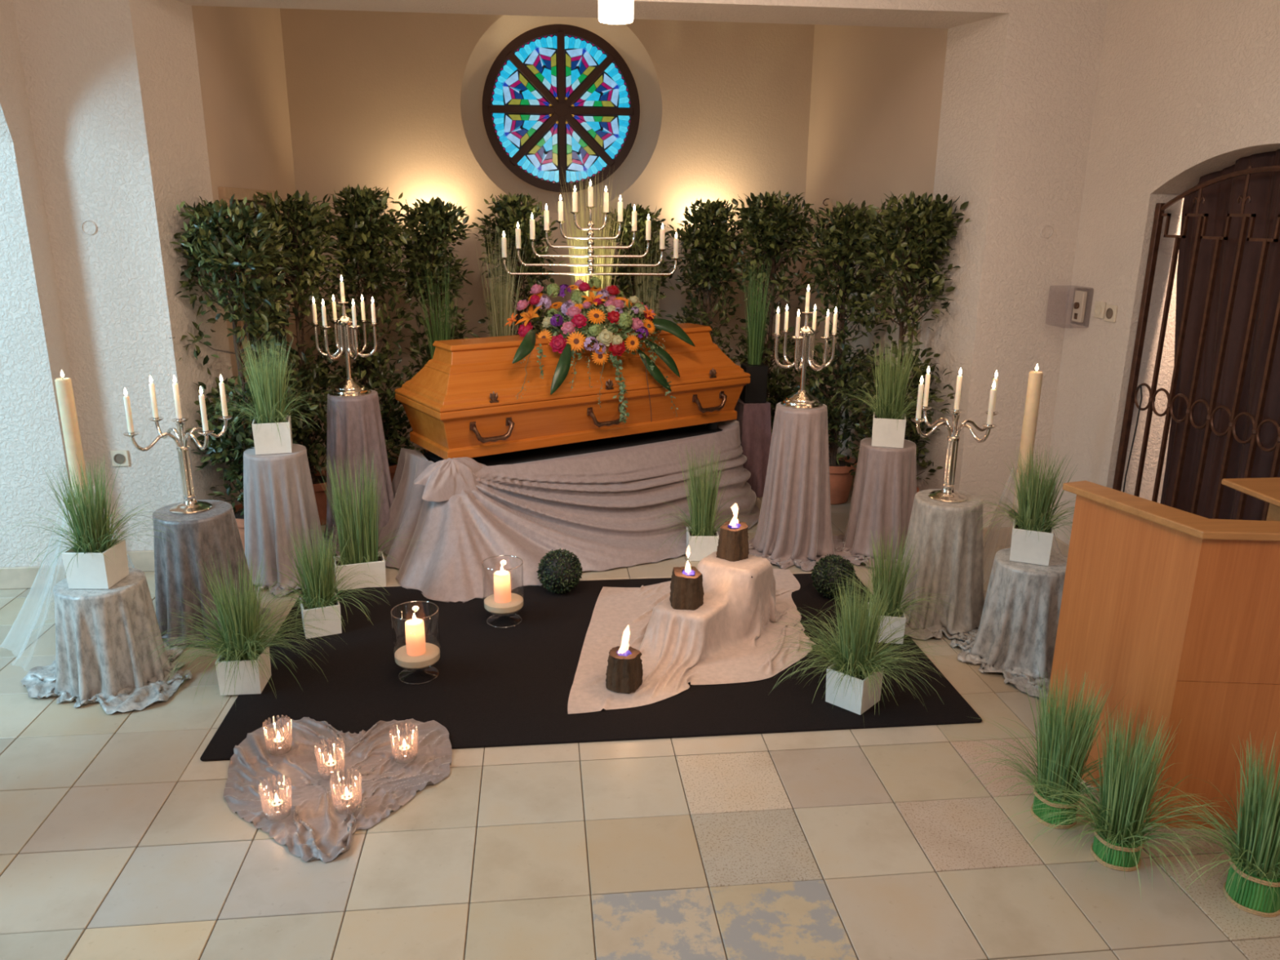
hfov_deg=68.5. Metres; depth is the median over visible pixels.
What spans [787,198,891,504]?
potted laurel
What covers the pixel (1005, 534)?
baseboard
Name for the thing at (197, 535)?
pedestal
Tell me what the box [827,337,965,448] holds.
potted grass
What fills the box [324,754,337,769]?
tealight
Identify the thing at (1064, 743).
bundle
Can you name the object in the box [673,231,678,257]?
taper candle
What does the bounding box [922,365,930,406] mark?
taper candle
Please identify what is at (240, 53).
wall
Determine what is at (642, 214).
potted laurel
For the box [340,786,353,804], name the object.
tealight
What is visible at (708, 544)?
pot
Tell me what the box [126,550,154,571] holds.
baseboard
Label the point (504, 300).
potted grass
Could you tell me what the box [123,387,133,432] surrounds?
taper candle
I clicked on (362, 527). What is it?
potted grass
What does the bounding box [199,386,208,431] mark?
taper candle
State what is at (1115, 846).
bundle
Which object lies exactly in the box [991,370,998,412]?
taper candle
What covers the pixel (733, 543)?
candle
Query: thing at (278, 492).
pedestal
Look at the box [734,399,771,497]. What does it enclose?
pedestal
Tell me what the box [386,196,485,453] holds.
potted laurel
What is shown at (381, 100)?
wall
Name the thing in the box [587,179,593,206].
taper candle
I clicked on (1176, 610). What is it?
lectern
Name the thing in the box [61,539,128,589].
pot
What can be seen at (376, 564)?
pot
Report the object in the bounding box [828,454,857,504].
pot
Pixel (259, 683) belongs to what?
pot
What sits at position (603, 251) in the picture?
potted grass
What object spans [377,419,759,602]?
cloth
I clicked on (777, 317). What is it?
taper candle
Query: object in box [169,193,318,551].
potted laurel
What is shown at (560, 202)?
taper candle
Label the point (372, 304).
taper candle
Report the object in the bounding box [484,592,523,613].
candle holder
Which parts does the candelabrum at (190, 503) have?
arm, arm, stem, arm, arm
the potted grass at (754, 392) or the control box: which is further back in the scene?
the potted grass at (754, 392)
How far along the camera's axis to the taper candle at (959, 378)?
4.14 m
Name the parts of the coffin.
handle, lid, handle, handle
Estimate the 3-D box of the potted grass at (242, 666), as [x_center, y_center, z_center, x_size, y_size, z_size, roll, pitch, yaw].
[-1.539,0.551,3.638,0.798,0.561,0.779,3,16,8]
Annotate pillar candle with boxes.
[54,369,88,514]
[404,613,426,656]
[493,565,511,603]
[1012,364,1043,514]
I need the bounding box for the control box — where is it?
[1045,290,1087,324]
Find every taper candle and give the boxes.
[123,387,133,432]
[148,375,158,417]
[172,375,182,418]
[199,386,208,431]
[218,374,227,416]
[311,296,317,323]
[321,298,326,325]
[331,295,337,319]
[339,275,345,301]
[351,298,356,325]
[360,294,365,319]
[370,297,376,322]
[501,231,506,257]
[515,222,520,248]
[529,213,535,239]
[543,204,549,230]
[558,194,563,221]
[572,185,577,212]
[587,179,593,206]
[603,186,608,212]
[617,195,622,221]
[631,204,636,231]
[645,213,650,239]
[659,222,665,248]
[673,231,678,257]
[774,306,779,333]
[783,304,788,330]
[795,309,799,336]
[804,284,809,311]
[812,304,817,330]
[824,309,830,336]
[832,306,837,333]
[915,375,924,418]
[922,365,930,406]
[953,368,962,409]
[986,380,995,424]
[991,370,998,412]
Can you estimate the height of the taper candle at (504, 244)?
0.163 m
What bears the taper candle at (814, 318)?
on the candelabrum at (805, 342)
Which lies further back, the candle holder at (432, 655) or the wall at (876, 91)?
the wall at (876, 91)
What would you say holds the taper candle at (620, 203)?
on the candelabrum at (590, 224)
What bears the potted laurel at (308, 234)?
on the floor
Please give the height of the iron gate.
2.020 m
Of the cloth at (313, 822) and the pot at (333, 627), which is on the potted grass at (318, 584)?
the pot at (333, 627)
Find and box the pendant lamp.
[598,0,633,24]
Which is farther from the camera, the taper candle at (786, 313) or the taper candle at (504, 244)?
the taper candle at (504, 244)
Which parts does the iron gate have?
gate post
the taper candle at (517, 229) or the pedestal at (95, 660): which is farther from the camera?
the taper candle at (517, 229)
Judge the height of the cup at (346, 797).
0.015 m
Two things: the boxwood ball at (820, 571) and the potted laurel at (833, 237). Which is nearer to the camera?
the boxwood ball at (820, 571)
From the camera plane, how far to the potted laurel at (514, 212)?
6.20 m
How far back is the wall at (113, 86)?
4.71 m
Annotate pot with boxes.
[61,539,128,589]
[215,644,271,695]
[234,503,244,551]
[251,415,293,454]
[299,593,342,639]
[312,470,326,525]
[333,551,386,591]
[388,455,399,482]
[686,526,719,560]
[825,664,883,715]
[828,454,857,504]
[867,602,906,644]
[871,412,906,448]
[1009,517,1053,565]
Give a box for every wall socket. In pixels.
[110,449,129,466]
[1104,304,1117,322]
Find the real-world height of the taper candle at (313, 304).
0.145 m
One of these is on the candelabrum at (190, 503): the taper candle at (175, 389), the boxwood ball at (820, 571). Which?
the taper candle at (175, 389)
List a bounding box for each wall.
[0,0,91,567]
[12,0,1108,551]
[191,5,318,456]
[280,8,814,450]
[795,24,947,487]
[1045,0,1279,545]
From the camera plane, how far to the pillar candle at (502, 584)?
4.27 m
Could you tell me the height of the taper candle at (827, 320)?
0.145 m
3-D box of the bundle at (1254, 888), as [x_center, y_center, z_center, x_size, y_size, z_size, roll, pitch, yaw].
[1.716,0.941,2.557,0.589,0.481,0.616,0,16,-1]
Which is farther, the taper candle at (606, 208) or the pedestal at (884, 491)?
the taper candle at (606, 208)
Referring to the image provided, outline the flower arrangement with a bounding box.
[505,276,694,425]
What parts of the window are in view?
pane, pane, pane, pane, pane, pane, pane, pane, pane, pane, pane, pane, pane, pane, pane, pane, pane, pane, pane, pane, pane, pane, pane, pane, pane, pane, pane, pane, pane, pane, pane, pane, pane, pane, pane, pane, pane, pane, pane, pane, pane, pane, pane, pane, pane, pane, pane, pane, pane, pane, pane, pane, pane, pane, pane, pane, pane, pane, pane, pane, pane, pane, pane, pane, pane, pane, pane, pane, pane, pane, pane, pane, pane, pane, pane, pane, pane, pane, pane, pane, pane, pane, pane, pane, pane, pane, pane, pane, pane, pane, pane, pane, pane, pane, pane, pane, pane, pane, pane, pane, pane, pane, pane, pane, pane, pane, pane, pane, pane, pane, pane, pane, pane, pane, pane, pane, pane, pane, pane, pane, pane, pane, pane, pane, pane, pane, pane, pane, pane, pane, pane, pane, pane, pane, pane, pane, pane, pane, pane, pane, pane, pane, pane, pane, pane, pane, pane, pane, pane, pane, pane, pane, pane, pane, pane, pane, pane, pane, pane, pane, pane, pane, pane, pane, pane, pane, pane, pane, pane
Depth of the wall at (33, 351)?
4.41 m
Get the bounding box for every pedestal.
[20,567,192,714]
[152,499,271,648]
[243,443,335,596]
[323,390,394,555]
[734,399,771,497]
[748,402,853,570]
[835,437,916,569]
[900,488,984,640]
[950,547,1067,700]
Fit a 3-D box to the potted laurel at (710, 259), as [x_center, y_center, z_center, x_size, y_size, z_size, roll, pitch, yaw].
[0.468,-0.997,6.671,0.624,1.927,0.621,-8,18,-26]
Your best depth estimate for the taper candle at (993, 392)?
3.97 m
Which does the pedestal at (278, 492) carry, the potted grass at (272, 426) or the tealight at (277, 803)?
the potted grass at (272, 426)
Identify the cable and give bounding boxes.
[1122,385,1142,492]
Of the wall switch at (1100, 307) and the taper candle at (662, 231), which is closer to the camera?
the wall switch at (1100, 307)
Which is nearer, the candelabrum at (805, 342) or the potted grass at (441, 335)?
the candelabrum at (805, 342)
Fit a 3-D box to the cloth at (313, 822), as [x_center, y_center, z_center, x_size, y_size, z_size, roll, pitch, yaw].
[-1.014,0.987,3.109,0.754,0.034,0.808,-1,16,-6]
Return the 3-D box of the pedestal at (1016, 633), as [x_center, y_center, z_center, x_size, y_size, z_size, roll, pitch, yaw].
[1.654,0.556,3.955,0.597,0.450,0.744,-1,16,-6]
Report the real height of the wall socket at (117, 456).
0.082 m
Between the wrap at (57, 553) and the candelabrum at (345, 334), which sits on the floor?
the wrap at (57, 553)
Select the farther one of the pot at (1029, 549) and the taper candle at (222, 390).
the taper candle at (222, 390)
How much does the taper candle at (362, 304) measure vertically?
0.145 m
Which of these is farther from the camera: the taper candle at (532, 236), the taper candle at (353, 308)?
the taper candle at (532, 236)
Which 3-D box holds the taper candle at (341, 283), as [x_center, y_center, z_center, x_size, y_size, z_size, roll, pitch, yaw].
[-1.581,-1.014,4.992,0.021,0.145,0.021,-1,16,-6]
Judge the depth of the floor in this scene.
2.78 m
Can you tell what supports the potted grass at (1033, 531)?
on the pedestal at (1016, 633)
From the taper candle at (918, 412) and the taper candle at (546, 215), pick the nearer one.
the taper candle at (918, 412)
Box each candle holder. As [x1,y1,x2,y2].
[394,642,439,669]
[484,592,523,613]
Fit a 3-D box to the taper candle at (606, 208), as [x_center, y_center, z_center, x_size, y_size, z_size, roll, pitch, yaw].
[-0.213,-1.758,5.888,0.033,0.163,0.033,8,17,24]
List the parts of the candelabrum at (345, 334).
arm, arm, arm, stem, arm, arm, arm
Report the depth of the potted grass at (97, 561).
3.59 m
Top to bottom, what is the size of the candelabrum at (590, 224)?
1.004 m
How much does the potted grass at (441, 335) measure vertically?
1.557 m
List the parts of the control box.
plate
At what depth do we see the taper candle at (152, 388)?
4.14 m
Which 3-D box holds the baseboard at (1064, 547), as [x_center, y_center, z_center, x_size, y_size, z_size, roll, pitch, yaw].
[2.317,0.399,5.145,0.016,0.112,0.550,-1,16,-6]
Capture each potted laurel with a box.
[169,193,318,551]
[235,189,358,525]
[321,183,421,482]
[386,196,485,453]
[466,191,565,335]
[600,203,684,328]
[666,198,747,363]
[720,189,819,432]
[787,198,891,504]
[831,190,972,492]
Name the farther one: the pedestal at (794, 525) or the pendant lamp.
the pedestal at (794, 525)
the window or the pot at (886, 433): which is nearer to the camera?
the pot at (886, 433)
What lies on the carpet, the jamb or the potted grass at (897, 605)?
the potted grass at (897, 605)
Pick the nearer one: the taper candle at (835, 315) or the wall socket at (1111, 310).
the wall socket at (1111, 310)
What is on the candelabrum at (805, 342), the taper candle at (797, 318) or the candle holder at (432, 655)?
the taper candle at (797, 318)
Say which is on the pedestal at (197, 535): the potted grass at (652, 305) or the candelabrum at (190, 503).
the candelabrum at (190, 503)
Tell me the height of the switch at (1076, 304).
0.036 m
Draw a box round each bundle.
[956,664,1159,831]
[1000,701,1247,910]
[1143,733,1279,918]
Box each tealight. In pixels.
[270,793,284,809]
[272,731,284,746]
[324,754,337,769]
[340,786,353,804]
[399,739,410,754]
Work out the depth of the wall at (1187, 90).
4.51 m
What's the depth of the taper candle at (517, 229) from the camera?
5.89 m
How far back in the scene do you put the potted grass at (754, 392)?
6.10 m
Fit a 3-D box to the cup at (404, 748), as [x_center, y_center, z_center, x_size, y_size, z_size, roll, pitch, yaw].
[-0.804,0.921,3.217,0.038,0.015,0.038,-1,16,-6]
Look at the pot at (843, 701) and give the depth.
3.57 m
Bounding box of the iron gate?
[1112,165,1279,520]
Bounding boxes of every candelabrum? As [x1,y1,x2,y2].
[122,415,233,514]
[309,301,379,397]
[499,206,680,323]
[771,311,839,408]
[911,405,999,502]
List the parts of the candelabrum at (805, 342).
arm, arm, arm, stem, arm, arm, arm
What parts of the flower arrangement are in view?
flower, flower, bare stem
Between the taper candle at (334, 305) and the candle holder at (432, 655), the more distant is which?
the taper candle at (334, 305)
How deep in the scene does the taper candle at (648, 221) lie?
5.95 m
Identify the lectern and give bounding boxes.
[1046,477,1279,830]
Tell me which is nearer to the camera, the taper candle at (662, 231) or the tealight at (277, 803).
the tealight at (277, 803)
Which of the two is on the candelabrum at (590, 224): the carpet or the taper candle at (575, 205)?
the taper candle at (575, 205)
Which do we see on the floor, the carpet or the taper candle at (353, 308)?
the carpet
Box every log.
[605,624,643,693]
[669,545,704,610]
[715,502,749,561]
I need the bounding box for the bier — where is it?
[422,424,722,466]
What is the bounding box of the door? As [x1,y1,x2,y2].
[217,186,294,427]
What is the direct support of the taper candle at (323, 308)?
on the candelabrum at (345, 334)
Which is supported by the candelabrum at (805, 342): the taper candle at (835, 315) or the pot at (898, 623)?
the taper candle at (835, 315)
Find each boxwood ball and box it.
[536,548,582,594]
[810,553,857,599]
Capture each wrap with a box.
[0,485,134,662]
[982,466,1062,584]
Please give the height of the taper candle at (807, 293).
0.145 m
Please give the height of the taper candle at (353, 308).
0.145 m
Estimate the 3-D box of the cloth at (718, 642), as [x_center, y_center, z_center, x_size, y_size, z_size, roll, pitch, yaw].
[0.272,0.532,4.226,1.021,0.301,1.578,1,16,3]
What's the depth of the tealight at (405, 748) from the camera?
3.21 m
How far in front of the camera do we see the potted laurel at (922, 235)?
5.17 m
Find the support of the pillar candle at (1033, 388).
on the candle stand
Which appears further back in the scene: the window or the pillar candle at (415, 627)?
the window
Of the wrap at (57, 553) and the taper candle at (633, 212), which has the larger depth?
the taper candle at (633, 212)
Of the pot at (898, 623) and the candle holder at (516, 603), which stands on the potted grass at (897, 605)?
the pot at (898, 623)
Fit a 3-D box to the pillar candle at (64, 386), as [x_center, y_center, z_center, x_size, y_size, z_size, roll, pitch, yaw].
[-2.342,-0.111,3.897,0.060,0.695,0.060,-1,16,-6]
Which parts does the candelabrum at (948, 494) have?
arm, arm, stem, arm, arm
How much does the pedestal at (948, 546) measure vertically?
0.590 m
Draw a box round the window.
[482,24,639,192]
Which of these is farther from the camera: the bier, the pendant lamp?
the bier
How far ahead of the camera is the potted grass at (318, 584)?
4.14 m
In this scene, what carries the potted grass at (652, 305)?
on the floor
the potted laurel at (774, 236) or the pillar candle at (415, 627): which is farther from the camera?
the potted laurel at (774, 236)
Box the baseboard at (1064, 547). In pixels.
[1050,535,1069,556]
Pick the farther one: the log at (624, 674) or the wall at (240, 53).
the wall at (240, 53)
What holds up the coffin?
on the bier
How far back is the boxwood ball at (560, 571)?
4.58 m
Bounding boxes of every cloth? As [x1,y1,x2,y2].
[223,716,452,862]
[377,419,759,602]
[567,551,814,714]
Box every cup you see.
[272,736,284,746]
[324,760,337,769]
[340,792,353,804]
[399,744,410,754]
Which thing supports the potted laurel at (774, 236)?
on the floor
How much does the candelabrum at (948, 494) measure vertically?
0.408 m
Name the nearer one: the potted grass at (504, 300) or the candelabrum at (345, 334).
the candelabrum at (345, 334)
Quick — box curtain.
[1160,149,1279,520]
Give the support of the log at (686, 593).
on the cloth at (718, 642)
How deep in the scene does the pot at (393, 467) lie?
5.94 m
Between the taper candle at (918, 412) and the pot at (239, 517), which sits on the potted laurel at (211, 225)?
the pot at (239, 517)
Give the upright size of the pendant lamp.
1.845 m
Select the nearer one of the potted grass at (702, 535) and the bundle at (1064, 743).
the bundle at (1064, 743)
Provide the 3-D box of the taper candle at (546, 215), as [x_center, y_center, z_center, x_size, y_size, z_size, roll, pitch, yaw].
[-0.585,-1.645,5.886,0.033,0.163,0.033,-5,17,-18]
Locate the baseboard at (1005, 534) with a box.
[982,527,1013,546]
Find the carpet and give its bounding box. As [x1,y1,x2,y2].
[200,573,982,761]
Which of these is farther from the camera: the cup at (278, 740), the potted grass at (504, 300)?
the potted grass at (504, 300)
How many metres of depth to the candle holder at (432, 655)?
3.75 m
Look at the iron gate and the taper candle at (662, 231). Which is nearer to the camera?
the iron gate
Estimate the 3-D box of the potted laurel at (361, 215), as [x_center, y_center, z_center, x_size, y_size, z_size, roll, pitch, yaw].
[-1.670,-0.795,5.810,0.621,1.973,0.624,5,17,16]
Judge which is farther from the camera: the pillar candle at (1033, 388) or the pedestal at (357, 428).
the pedestal at (357, 428)
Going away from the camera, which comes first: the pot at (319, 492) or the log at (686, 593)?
the log at (686, 593)
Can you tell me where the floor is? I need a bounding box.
[0,449,1279,959]
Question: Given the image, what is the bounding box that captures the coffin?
[395,323,750,459]
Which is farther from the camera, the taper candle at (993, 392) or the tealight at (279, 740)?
the taper candle at (993, 392)
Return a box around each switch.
[1073,302,1079,309]
[1093,301,1106,319]
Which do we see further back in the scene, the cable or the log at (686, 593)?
the cable
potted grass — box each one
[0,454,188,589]
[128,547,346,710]
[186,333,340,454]
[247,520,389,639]
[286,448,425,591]
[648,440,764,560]
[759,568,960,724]
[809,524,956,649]
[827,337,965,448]
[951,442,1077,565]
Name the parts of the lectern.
panel, panel, panel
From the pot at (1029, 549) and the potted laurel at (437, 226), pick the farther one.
the potted laurel at (437, 226)
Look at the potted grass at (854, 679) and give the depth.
3.55 m
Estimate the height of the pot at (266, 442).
0.155 m

